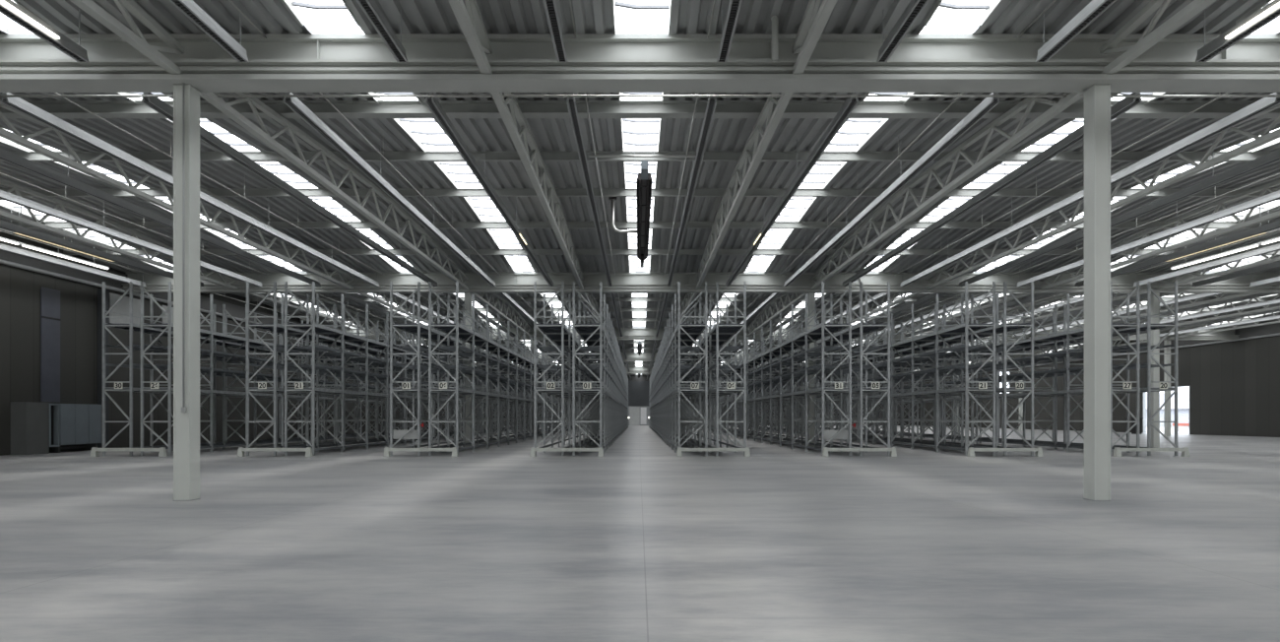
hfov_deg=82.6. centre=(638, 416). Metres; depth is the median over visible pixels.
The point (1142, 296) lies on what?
light trunking
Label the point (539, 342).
roof truss
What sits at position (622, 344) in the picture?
light trunking
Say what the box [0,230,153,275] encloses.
pipe
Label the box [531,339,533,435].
steel column
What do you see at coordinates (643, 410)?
door
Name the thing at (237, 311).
trim
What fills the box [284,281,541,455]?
storage rack
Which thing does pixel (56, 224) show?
girder
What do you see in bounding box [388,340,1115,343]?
roof purlin
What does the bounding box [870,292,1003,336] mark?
light trunking
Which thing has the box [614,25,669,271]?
window
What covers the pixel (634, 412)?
door
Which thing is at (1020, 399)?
steel column
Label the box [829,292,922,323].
roof truss
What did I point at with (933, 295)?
light trunking
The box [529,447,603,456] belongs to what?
guard
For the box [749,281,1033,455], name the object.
storage rack
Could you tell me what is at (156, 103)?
light trunking
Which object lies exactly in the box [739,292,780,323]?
light trunking
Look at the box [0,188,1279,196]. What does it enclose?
girder
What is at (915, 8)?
light trunking
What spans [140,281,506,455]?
storage rack
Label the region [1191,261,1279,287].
light trunking
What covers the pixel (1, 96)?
cable conduit
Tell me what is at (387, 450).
guard
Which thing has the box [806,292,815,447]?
steel column
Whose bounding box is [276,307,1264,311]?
girder
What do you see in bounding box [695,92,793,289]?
roof truss
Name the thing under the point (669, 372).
storage rack
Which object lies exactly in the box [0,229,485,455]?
wall
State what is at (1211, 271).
window
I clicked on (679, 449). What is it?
guard
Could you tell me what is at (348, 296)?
light trunking
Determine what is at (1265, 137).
roof truss
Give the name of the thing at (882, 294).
light trunking
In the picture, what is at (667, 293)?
light trunking
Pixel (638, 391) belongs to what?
door
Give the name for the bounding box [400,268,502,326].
window
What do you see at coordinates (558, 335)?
storage rack
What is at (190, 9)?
light trunking
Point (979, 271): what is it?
window
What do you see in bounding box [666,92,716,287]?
light trunking
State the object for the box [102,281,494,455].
storage rack
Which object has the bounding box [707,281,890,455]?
storage rack
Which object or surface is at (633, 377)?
wall
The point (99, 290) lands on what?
trim
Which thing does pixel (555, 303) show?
window
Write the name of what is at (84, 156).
girder
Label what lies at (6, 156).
light trunking
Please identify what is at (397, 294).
light trunking
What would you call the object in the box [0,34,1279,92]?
girder
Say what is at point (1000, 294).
window
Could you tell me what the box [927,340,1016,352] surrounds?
roof truss
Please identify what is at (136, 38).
roof truss
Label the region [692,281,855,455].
storage rack
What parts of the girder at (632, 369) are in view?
web plate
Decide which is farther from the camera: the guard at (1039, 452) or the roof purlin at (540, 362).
the roof purlin at (540, 362)
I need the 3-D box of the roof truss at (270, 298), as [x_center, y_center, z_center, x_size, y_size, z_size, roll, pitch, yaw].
[-18.312,-6.299,43.910,0.150,1.058,20.383,0,0,0]
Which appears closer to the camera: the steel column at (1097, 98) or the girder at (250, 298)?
the steel column at (1097, 98)
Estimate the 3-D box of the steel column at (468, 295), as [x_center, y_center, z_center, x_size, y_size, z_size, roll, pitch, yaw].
[-7.807,-2.119,33.483,0.290,7.119,0.415,0,0,0]
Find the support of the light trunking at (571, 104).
hanging from the ceiling
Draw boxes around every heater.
[0,204,114,261]
[588,137,703,267]
[637,341,642,355]
[1165,204,1279,261]
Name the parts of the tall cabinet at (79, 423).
door panel, door panel, door panel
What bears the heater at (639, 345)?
hanging from the ceiling
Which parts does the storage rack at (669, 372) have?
post, post, post, post, post, post, post, post, post, post, post, post, post, post, post, handrail, post, post, post, post, upright frame, post, upright frame, post, shelf panel, shelf panel, upright frame, shelf panel, shelf panel, shelf panel, shelf panel, post, upright frame, shelf panel, shelf panel, shelf panel, post, upright frame, shelf panel, sign plate, post, post, post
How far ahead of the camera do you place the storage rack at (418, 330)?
29.19 m
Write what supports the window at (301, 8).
attached to the ceiling
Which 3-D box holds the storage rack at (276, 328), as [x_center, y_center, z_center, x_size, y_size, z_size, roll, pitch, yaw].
[-13.762,-1.736,60.653,1.140,6.349,68.253,0,0,0]
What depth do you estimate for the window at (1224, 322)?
52.13 m
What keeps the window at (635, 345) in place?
attached to the ceiling
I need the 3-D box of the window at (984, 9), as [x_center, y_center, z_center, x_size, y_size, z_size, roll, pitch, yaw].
[5.313,-6.936,2.035,0.966,0.707,20.524,0,0,0]
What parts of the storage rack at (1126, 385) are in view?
post, upright frame, post, upright frame, post, upright frame, post, upright frame, post, post, upright frame, post, handrail, upright frame, post, upright frame, post, shelf panel, shelf panel, shelf panel, upright frame, post, shelf panel, shelf panel, shelf panel, post, upright frame, shelf panel, shelf panel, shelf panel, post, shelf panel, upright frame, sign plate, post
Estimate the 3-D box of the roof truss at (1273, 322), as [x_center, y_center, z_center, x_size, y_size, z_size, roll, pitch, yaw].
[39.438,-6.299,43.910,0.150,1.058,20.383,0,0,0]
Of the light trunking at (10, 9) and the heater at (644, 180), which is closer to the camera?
the light trunking at (10, 9)
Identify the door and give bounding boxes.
[628,381,649,405]
[629,406,639,425]
[640,407,646,424]
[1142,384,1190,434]
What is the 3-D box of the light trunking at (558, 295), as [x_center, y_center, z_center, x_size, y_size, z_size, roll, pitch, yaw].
[-3.874,-6.484,43.995,0.170,1.307,19.330,0,0,0]
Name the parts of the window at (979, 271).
frame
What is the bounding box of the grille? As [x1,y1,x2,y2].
[51,405,53,445]
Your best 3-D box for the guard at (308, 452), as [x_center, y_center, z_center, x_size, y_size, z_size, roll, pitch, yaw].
[-13.062,1.274,26.180,2.640,0.329,0.180,0,0,0]
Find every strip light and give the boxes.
[0,236,109,269]
[1170,236,1279,269]
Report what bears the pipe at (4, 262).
attached to the wall at (20, 288)
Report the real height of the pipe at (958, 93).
0.704 m
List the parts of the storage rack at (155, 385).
post, sign plate, upright frame, shelf panel, post, shelf panel, shelf panel, shelf panel, upright frame, post, shelf panel, shelf panel, shelf panel, post, upright frame, post, shelf panel, shelf panel, shelf panel, post, upright frame, post, handrail, upright frame, post, post, upright frame, post, post, upright frame, upright frame, post, upright frame, post, post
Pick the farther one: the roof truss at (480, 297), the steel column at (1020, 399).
the steel column at (1020, 399)
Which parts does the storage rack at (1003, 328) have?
post, upright frame, post, post, upright frame, post, post, upright frame, post, shelf panel, upright frame, post, post, shelf panel, shelf panel, upright frame, post, shelf panel, post, shelf panel, upright frame, post, shelf panel, shelf panel, post, shelf panel, upright frame, post, shelf panel, shelf panel, post, shelf panel, handrail, shelf panel, upright frame, sign plate, post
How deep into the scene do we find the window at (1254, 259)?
31.92 m
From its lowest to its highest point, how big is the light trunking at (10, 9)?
0.812 m
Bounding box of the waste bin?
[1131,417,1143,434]
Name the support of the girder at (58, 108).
attached to the wall at (20, 288)
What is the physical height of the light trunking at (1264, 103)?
1.307 m
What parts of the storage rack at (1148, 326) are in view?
upright frame, post, post, upright frame, post, post, upright frame, post, post, upright frame, post, upright frame, post, upright frame, shelf panel, upright frame, post, shelf panel, shelf panel, shelf panel, post, upright frame, upright frame, post, shelf panel, shelf panel, handrail, shelf panel, post, shelf panel, upright frame, sign plate, post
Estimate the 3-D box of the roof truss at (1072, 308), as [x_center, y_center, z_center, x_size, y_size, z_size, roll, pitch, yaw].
[23.688,-6.299,43.910,0.150,1.058,20.383,0,0,0]
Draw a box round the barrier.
[1172,423,1189,430]
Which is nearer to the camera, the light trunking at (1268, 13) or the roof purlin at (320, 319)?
the light trunking at (1268, 13)
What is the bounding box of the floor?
[0,425,1279,641]
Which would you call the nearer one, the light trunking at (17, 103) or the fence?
the light trunking at (17, 103)
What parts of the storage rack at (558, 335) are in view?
post, post, upright frame, shelf panel, sign plate, shelf panel, post, shelf panel, shelf panel, upright frame, post, shelf panel, shelf panel, shelf panel, upright frame, post, post, shelf panel, shelf panel, upright frame, post, upright frame, post, upright frame, post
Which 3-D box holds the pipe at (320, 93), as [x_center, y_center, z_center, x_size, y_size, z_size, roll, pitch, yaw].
[-6.307,-6.759,23.065,0.030,0.704,20.230,0,0,0]
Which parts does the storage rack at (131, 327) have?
post, upright frame, sign plate, shelf panel, post, shelf panel, handrail, shelf panel, shelf panel, post, upright frame, upright frame, post, shelf panel, shelf panel, shelf panel, post, upright frame, shelf panel, upright frame, post, upright frame, post, upright frame, post, post, upright frame, post, post, upright frame, post, upright frame, post, upright frame, post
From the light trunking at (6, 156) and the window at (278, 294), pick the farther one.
the window at (278, 294)
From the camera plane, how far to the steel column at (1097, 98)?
12.46 m
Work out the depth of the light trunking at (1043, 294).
39.57 m
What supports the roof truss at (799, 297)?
attached to the girder at (628, 334)
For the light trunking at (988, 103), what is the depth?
17.62 m
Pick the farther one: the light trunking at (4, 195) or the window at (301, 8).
the light trunking at (4, 195)
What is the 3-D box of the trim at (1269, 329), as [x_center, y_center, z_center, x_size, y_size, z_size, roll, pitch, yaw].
[44.548,-6.135,54.110,0.029,0.750,124.980,0,0,0]
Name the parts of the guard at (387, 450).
leg, rail, leg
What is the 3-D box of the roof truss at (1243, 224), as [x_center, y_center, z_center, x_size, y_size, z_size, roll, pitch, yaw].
[18.438,-6.299,23.079,0.150,1.058,20.383,0,0,0]
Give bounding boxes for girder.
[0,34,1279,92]
[0,100,1279,118]
[0,151,1279,161]
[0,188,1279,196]
[6,221,1274,228]
[121,272,1279,292]
[276,307,1264,311]
[332,327,1239,340]
[442,352,1070,361]
[484,366,930,373]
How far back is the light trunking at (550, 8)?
11.02 m
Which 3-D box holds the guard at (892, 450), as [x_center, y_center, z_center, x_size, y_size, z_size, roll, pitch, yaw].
[7.938,1.274,26.180,2.640,0.329,0.180,0,0,0]
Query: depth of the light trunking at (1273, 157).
20.25 m
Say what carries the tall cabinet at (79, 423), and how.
on the floor
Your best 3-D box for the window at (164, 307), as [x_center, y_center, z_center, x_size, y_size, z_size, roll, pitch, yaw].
[-23.517,-4.835,37.500,0.039,1.350,3.000,0,0,0]
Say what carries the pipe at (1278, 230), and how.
hanging from the ceiling
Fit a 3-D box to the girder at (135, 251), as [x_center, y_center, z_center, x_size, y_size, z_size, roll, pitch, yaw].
[10.513,-6.729,29.808,68.060,0.230,0.130,0,0,0]
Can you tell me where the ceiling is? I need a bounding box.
[0,0,1279,375]
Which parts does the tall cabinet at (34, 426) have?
grille frame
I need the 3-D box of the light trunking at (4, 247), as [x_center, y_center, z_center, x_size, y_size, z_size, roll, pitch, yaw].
[-22.250,-6.484,23.165,0.170,1.307,19.330,0,0,0]
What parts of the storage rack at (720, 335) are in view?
post, post, post, upright frame, post, upright frame, upright frame, post, shelf panel, post, upright frame, post, shelf panel, shelf panel, shelf panel, post, upright frame, post, shelf panel, shelf panel, shelf panel, upright frame, shelf panel, sign plate, post, post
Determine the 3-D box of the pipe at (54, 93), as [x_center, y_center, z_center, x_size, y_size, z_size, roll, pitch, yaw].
[-11.557,-6.759,23.065,0.030,0.704,20.230,0,0,0]
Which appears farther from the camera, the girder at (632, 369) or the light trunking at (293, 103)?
the girder at (632, 369)
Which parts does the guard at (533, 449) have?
leg, rail, leg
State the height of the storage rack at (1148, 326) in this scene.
6.349 m
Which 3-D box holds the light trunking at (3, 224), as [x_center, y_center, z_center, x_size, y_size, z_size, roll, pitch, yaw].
[-19.625,-6.484,23.165,0.170,1.307,19.330,0,0,0]
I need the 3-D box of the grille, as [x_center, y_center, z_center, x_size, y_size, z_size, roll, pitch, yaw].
[-23.307,0.340,28.600,0.440,1.700,0.500,0,0,0]
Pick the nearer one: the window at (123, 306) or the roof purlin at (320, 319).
the window at (123, 306)
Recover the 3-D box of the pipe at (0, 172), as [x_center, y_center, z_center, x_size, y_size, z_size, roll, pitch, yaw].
[-16.807,-6.759,23.065,0.030,0.704,20.230,0,0,0]
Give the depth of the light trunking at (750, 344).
61.32 m
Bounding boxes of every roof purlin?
[211,292,1243,293]
[300,318,1279,320]
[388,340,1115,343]
[436,346,1084,349]
[539,362,983,364]
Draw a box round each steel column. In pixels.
[172,83,203,501]
[464,292,472,447]
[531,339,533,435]
[742,339,747,435]
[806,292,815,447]
[953,344,954,435]
[1019,366,1023,430]
[1079,83,1111,501]
[1151,292,1159,447]
[1163,339,1170,436]
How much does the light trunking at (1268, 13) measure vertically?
0.812 m
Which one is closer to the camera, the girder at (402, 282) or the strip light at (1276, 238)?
the strip light at (1276, 238)
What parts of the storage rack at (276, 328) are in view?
post, upright frame, sign plate, shelf panel, handrail, shelf panel, post, shelf panel, shelf panel, post, upright frame, shelf panel, post, shelf panel, shelf panel, post, upright frame, shelf panel, post, shelf panel, post, upright frame, shelf panel, post, shelf panel, upright frame, shelf panel, post, shelf panel, post, upright frame, post, post, upright frame, post, upright frame, post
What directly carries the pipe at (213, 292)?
hanging from the ceiling
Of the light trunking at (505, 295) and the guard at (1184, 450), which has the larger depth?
the light trunking at (505, 295)
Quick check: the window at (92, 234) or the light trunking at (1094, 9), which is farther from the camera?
the window at (92, 234)
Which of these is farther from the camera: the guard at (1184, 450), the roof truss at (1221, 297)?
the roof truss at (1221, 297)
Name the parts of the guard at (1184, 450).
leg, rail, leg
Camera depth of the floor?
8.23 m
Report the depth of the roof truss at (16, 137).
19.30 m
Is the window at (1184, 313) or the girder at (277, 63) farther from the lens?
the window at (1184, 313)
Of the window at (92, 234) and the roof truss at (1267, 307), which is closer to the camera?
the window at (92, 234)
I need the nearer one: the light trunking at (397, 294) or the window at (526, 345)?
the light trunking at (397, 294)
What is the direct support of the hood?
attached to the heater at (644, 180)
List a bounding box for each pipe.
[0,172,269,275]
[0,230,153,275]
[0,258,260,323]
[54,92,384,275]
[212,292,339,329]
[228,0,266,38]
[315,292,404,323]
[320,92,500,275]
[583,92,615,275]
[663,92,699,275]
[770,15,778,61]
[779,92,963,275]
[883,292,964,323]
[895,92,1228,275]
[938,292,1066,329]
[968,332,1279,374]
[1010,172,1279,275]
[1017,0,1056,38]
[1125,230,1279,275]
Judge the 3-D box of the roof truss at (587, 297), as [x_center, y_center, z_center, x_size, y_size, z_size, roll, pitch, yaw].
[-2.562,-6.299,43.910,0.150,1.058,20.383,0,0,0]
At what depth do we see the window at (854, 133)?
21.02 m
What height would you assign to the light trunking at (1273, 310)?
1.307 m
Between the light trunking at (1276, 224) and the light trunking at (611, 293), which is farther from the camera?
the light trunking at (611, 293)
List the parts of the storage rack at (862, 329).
upright frame, upright frame, post, upright frame, post, post, upright frame, post, upright frame, post, upright frame, handrail, post, upright frame, post, shelf panel, shelf panel, upright frame, post, shelf panel, shelf panel, shelf panel, post, upright frame, post, shelf panel, shelf panel, post, shelf panel, shelf panel, upright frame, sign plate, post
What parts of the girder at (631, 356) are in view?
web plate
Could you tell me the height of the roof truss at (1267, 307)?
1.058 m
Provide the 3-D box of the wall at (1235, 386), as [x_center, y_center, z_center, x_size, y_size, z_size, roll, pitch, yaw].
[44.663,-3.010,54.110,0.200,8.900,125.580,0,0,0]
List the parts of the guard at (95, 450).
leg, rail, leg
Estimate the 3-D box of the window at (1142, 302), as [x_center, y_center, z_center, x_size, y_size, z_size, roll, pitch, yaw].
[31.563,-6.936,43.695,0.966,0.707,20.524,0,0,0]
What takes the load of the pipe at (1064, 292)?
hanging from the ceiling
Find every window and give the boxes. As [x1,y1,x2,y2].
[0,0,45,22]
[0,126,304,271]
[0,199,173,271]
[6,25,417,271]
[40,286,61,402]
[109,292,140,323]
[162,305,173,323]
[171,269,354,326]
[282,0,359,25]
[290,269,428,324]
[310,25,534,271]
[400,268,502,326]
[492,325,541,352]
[514,268,572,325]
[612,0,672,25]
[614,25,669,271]
[629,268,649,327]
[633,325,644,352]
[707,268,765,325]
[744,25,973,271]
[774,268,879,326]
[851,269,988,324]
[860,25,1277,271]
[922,293,1009,325]
[924,0,1001,25]
[975,124,1279,271]
[999,268,1221,323]
[1071,293,1193,327]
[1110,199,1279,271]
[1139,294,1277,323]
[1200,311,1279,326]
[1207,255,1276,271]
[1235,0,1279,24]
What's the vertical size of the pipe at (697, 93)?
0.704 m
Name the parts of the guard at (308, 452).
leg, rail, leg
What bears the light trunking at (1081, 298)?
hanging from the ceiling
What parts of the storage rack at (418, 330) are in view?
post, upright frame, kick panel, sign plate, shelf panel, shelf panel, post, shelf panel, shelf panel, post, upright frame, post, shelf panel, shelf panel, shelf panel, post, upright frame, shelf panel, shelf panel, post, upright frame, post, post, post, upright frame, post, upright frame, post, post, upright frame, post, upright frame, post, upright frame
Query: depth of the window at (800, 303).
47.15 m
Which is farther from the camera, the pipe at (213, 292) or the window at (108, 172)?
the pipe at (213, 292)
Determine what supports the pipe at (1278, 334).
attached to the wall at (1235, 386)
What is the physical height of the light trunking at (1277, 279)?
1.307 m
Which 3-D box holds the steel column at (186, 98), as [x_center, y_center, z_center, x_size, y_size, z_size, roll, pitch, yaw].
[-7.807,-2.119,12.627,0.290,7.119,0.465,0,0,0]
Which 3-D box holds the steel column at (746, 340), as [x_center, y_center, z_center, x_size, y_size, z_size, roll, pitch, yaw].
[7.933,-2.119,54.312,0.290,7.119,0.415,0,0,0]
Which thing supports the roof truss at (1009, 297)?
attached to the girder at (628, 334)
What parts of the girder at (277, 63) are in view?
web plate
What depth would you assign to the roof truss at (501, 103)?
18.42 m
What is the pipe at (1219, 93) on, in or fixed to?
hanging from the ceiling
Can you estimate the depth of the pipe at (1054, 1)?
11.76 m
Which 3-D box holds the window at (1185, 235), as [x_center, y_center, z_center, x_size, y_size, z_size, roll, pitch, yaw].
[21.063,-6.936,22.865,0.966,0.707,20.524,0,0,0]
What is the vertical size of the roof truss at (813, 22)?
1.058 m
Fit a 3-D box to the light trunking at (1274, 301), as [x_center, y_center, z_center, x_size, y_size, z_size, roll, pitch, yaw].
[32.876,-6.484,43.995,0.170,1.307,19.330,0,0,0]
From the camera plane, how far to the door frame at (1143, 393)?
64.28 m
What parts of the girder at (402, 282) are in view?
web plate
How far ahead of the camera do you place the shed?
104.93 m
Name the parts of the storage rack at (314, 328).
post, sign plate, upright frame, shelf panel, shelf panel, post, shelf panel, shelf panel, post, upright frame, post, shelf panel, shelf panel, post, shelf panel, upright frame, shelf panel, shelf panel, post, shelf panel, handrail, upright frame, shelf panel, shelf panel, shelf panel, post, post, upright frame, post, post, upright frame, post, post, upright frame, post, upright frame, post, post, post, post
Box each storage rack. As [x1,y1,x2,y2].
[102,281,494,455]
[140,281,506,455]
[246,281,526,455]
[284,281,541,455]
[389,281,572,455]
[428,281,585,455]
[533,281,603,455]
[572,281,628,455]
[649,281,707,455]
[677,281,746,455]
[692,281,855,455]
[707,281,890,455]
[732,281,995,455]
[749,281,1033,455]
[771,281,1139,455]
[783,281,1177,455]
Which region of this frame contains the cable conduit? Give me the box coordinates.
[0,94,1279,97]
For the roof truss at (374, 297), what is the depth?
39.42 m
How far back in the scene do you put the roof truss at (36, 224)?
24.21 m
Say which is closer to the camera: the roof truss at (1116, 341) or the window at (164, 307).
the window at (164, 307)
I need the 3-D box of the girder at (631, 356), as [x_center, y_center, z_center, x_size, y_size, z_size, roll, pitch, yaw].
[10.513,-6.147,75.055,68.060,0.935,0.590,0,0,0]
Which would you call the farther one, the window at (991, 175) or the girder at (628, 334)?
the girder at (628, 334)
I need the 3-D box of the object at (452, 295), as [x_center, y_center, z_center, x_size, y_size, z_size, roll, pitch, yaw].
[-9.124,-6.484,43.995,0.170,1.307,19.330,0,0,0]
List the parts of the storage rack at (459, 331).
post, upright frame, sign plate, shelf panel, post, shelf panel, shelf panel, shelf panel, post, upright frame, post, shelf panel, shelf panel, shelf panel, post, upright frame, post, shelf panel, shelf panel, shelf panel, post, upright frame, post, shelf panel, shelf panel, shelf panel, upright frame, post, shelf panel, shelf panel, handrail, post, upright frame, post, shelf panel, shelf panel, post, upright frame, post, post, upright frame, post, shelf panel, post, upright frame, post, post, upright frame, post, post, upright frame, post, post, upright frame, post, post, post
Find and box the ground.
[1146,426,1189,434]
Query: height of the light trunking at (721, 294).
1.307 m
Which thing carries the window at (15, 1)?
attached to the ceiling
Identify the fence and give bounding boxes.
[1146,413,1189,428]
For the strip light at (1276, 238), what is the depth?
26.45 m
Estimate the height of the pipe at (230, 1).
0.326 m
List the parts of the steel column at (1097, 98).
cap plate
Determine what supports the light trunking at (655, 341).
hanging from the ceiling
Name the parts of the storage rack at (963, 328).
post, post, upright frame, post, upright frame, post, upright frame, post, post, upright frame, post, post, shelf panel, shelf panel, shelf panel, upright frame, post, shelf panel, handrail, shelf panel, shelf panel, upright frame, post, shelf panel, post, shelf panel, shelf panel, upright frame, post, shelf panel, shelf panel, post, shelf panel, shelf panel, upright frame, sign plate, post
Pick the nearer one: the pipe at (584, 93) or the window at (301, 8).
the window at (301, 8)
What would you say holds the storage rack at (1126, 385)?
on the floor
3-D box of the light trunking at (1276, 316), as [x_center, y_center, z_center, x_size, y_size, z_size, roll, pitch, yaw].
[38.126,-6.484,43.995,0.170,1.307,19.330,0,0,0]
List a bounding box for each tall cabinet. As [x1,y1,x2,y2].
[10,401,59,454]
[49,403,101,452]
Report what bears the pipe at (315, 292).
hanging from the ceiling
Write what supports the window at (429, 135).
attached to the ceiling
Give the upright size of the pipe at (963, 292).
0.704 m
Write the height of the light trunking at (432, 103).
1.315 m
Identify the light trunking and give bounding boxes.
[0,0,89,62]
[0,92,379,287]
[0,139,320,287]
[0,190,262,287]
[0,205,204,287]
[0,235,146,287]
[141,92,438,287]
[168,0,248,62]
[282,92,496,287]
[331,292,417,323]
[355,0,407,62]
[387,292,453,323]
[424,92,554,287]
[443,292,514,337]
[499,292,538,323]
[543,0,567,62]
[554,292,577,323]
[566,92,612,287]
[610,292,622,336]
[621,340,627,359]
[650,340,656,359]
[655,292,669,337]
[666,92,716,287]
[701,292,724,323]
[716,0,742,62]
[725,92,858,286]
[728,340,759,358]
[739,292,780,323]
[763,292,835,336]
[783,92,1000,287]
[826,292,892,323]
[841,92,1142,287]
[867,292,947,323]
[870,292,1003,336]
[876,0,929,62]
[899,92,1279,287]
[905,292,1058,337]
[958,139,1279,287]
[982,292,1114,323]
[987,341,1084,358]
[1011,292,1169,324]
[1012,292,1225,337]
[1016,190,1279,287]
[1035,0,1117,62]
[1051,292,1279,334]
[1075,205,1279,287]
[1119,305,1279,337]
[1133,235,1279,287]
[1159,298,1279,323]
[1159,306,1279,336]
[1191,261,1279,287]
[1195,0,1279,62]
[1249,276,1279,287]
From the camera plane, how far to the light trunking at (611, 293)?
40.89 m
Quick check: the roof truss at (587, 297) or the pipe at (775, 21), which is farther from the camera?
the roof truss at (587, 297)
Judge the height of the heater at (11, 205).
0.947 m
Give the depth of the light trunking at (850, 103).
17.70 m
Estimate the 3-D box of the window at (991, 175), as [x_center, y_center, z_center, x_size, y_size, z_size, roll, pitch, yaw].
[10.563,-6.936,22.865,0.966,0.707,20.524,0,0,0]
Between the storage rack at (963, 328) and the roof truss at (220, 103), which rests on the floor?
the storage rack at (963, 328)
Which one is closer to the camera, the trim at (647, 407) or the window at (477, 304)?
the window at (477, 304)
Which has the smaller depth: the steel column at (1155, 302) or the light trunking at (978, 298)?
the steel column at (1155, 302)
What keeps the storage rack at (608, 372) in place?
on the floor
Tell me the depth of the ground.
76.04 m
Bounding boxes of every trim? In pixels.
[0,240,301,323]
[97,288,108,447]
[571,405,694,425]
[1033,322,1279,365]
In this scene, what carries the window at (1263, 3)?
attached to the ceiling
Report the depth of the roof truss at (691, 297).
40.17 m
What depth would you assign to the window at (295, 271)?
45.87 m
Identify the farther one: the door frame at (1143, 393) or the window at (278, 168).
the door frame at (1143, 393)
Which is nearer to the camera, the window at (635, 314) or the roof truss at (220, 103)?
the roof truss at (220, 103)
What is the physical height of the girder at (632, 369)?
0.935 m
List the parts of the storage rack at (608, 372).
post, post, post, upright frame, sign plate, shelf panel, shelf panel, shelf panel, shelf panel, post, post, upright frame, shelf panel, shelf panel, shelf panel, post, upright frame, shelf panel, shelf panel, shelf panel, post, upright frame, upright frame, post, post, post, post, post, post, post, post, post, post, post, post, post, post, post, post, post, post, post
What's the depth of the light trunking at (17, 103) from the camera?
17.29 m
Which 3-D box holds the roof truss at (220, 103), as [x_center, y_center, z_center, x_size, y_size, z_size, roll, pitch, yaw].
[-7.812,-6.299,23.079,0.150,1.058,20.383,0,0,0]
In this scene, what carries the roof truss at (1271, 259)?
attached to the girder at (402, 282)
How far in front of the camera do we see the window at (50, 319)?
29.07 m
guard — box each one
[90,447,167,456]
[236,447,313,456]
[383,447,457,456]
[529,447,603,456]
[676,447,750,456]
[822,447,896,456]
[967,447,1043,456]
[1113,447,1190,456]
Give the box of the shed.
[1146,391,1189,427]
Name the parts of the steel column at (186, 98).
cap plate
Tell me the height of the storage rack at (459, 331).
6.349 m
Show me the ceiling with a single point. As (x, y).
(271, 17)
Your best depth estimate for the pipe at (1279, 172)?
22.99 m
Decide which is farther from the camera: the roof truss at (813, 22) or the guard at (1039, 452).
the guard at (1039, 452)
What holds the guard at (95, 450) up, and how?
on the floor
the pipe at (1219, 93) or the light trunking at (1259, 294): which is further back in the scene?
the light trunking at (1259, 294)
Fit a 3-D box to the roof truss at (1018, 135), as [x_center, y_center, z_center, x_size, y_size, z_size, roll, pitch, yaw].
[7.938,-6.299,23.079,0.150,1.058,20.383,0,0,0]
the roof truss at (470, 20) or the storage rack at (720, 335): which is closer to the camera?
the roof truss at (470, 20)
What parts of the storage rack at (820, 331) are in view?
post, upright frame, post, upright frame, upright frame, post, post, upright frame, post, upright frame, post, post, upright frame, post, post, upright frame, post, shelf panel, shelf panel, post, upright frame, shelf panel, shelf panel, handrail, upright frame, post, shelf panel, shelf panel, shelf panel, post, upright frame, post, shelf panel, shelf panel, shelf panel, post, upright frame, post, shelf panel, shelf panel, shelf panel, post, upright frame, post, shelf panel, shelf panel, shelf panel, post, shelf panel, kick panel, upright frame, sign plate, post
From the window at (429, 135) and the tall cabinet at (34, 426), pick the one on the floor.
the tall cabinet at (34, 426)
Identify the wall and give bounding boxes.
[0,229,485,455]
[493,374,915,425]
[915,320,1279,437]
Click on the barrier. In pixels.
(1179, 424)
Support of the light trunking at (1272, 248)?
hanging from the ceiling
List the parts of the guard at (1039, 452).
leg, rail, leg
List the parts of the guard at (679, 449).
leg, rail, leg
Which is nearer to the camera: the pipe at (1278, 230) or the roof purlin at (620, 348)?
the pipe at (1278, 230)
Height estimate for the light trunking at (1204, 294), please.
1.307 m
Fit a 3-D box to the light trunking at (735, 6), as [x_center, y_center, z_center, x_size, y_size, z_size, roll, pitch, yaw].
[1.375,-6.236,2.335,0.170,0.812,19.330,0,0,0]
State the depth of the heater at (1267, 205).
25.83 m
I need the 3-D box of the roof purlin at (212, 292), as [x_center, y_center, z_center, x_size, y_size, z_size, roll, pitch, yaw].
[10.513,-6.919,40.223,68.060,0.230,0.130,0,0,0]
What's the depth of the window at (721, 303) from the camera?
45.85 m
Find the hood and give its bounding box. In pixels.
[636,173,652,260]
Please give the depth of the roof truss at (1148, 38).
11.34 m
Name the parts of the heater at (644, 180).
support rail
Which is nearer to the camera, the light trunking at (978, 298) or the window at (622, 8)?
the window at (622, 8)
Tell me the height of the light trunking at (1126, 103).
1.307 m
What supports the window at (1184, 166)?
attached to the ceiling
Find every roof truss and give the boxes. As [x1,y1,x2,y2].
[0,102,353,289]
[0,179,238,289]
[69,0,184,73]
[199,92,468,289]
[244,292,389,338]
[357,292,446,323]
[448,0,492,73]
[471,292,533,338]
[490,92,583,289]
[536,340,560,357]
[581,292,599,323]
[676,292,697,323]
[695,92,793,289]
[718,340,742,357]
[746,292,807,338]
[791,0,837,73]
[810,92,1083,289]
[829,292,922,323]
[890,292,1034,335]
[925,104,1279,289]
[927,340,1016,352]
[977,292,1147,323]
[1021,340,1147,357]
[1026,292,1259,338]
[1040,180,1279,289]
[1099,0,1215,73]
[1129,293,1279,325]
[1155,234,1279,289]
[1168,305,1279,338]
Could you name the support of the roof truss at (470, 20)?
attached to the girder at (277, 63)
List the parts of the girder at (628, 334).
web plate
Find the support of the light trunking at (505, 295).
hanging from the ceiling
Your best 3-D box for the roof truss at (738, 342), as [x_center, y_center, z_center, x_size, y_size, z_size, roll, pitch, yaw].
[7.938,-6.299,64.740,0.150,1.058,20.383,0,0,0]
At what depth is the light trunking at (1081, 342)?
63.29 m
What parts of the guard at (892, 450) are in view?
leg, rail, leg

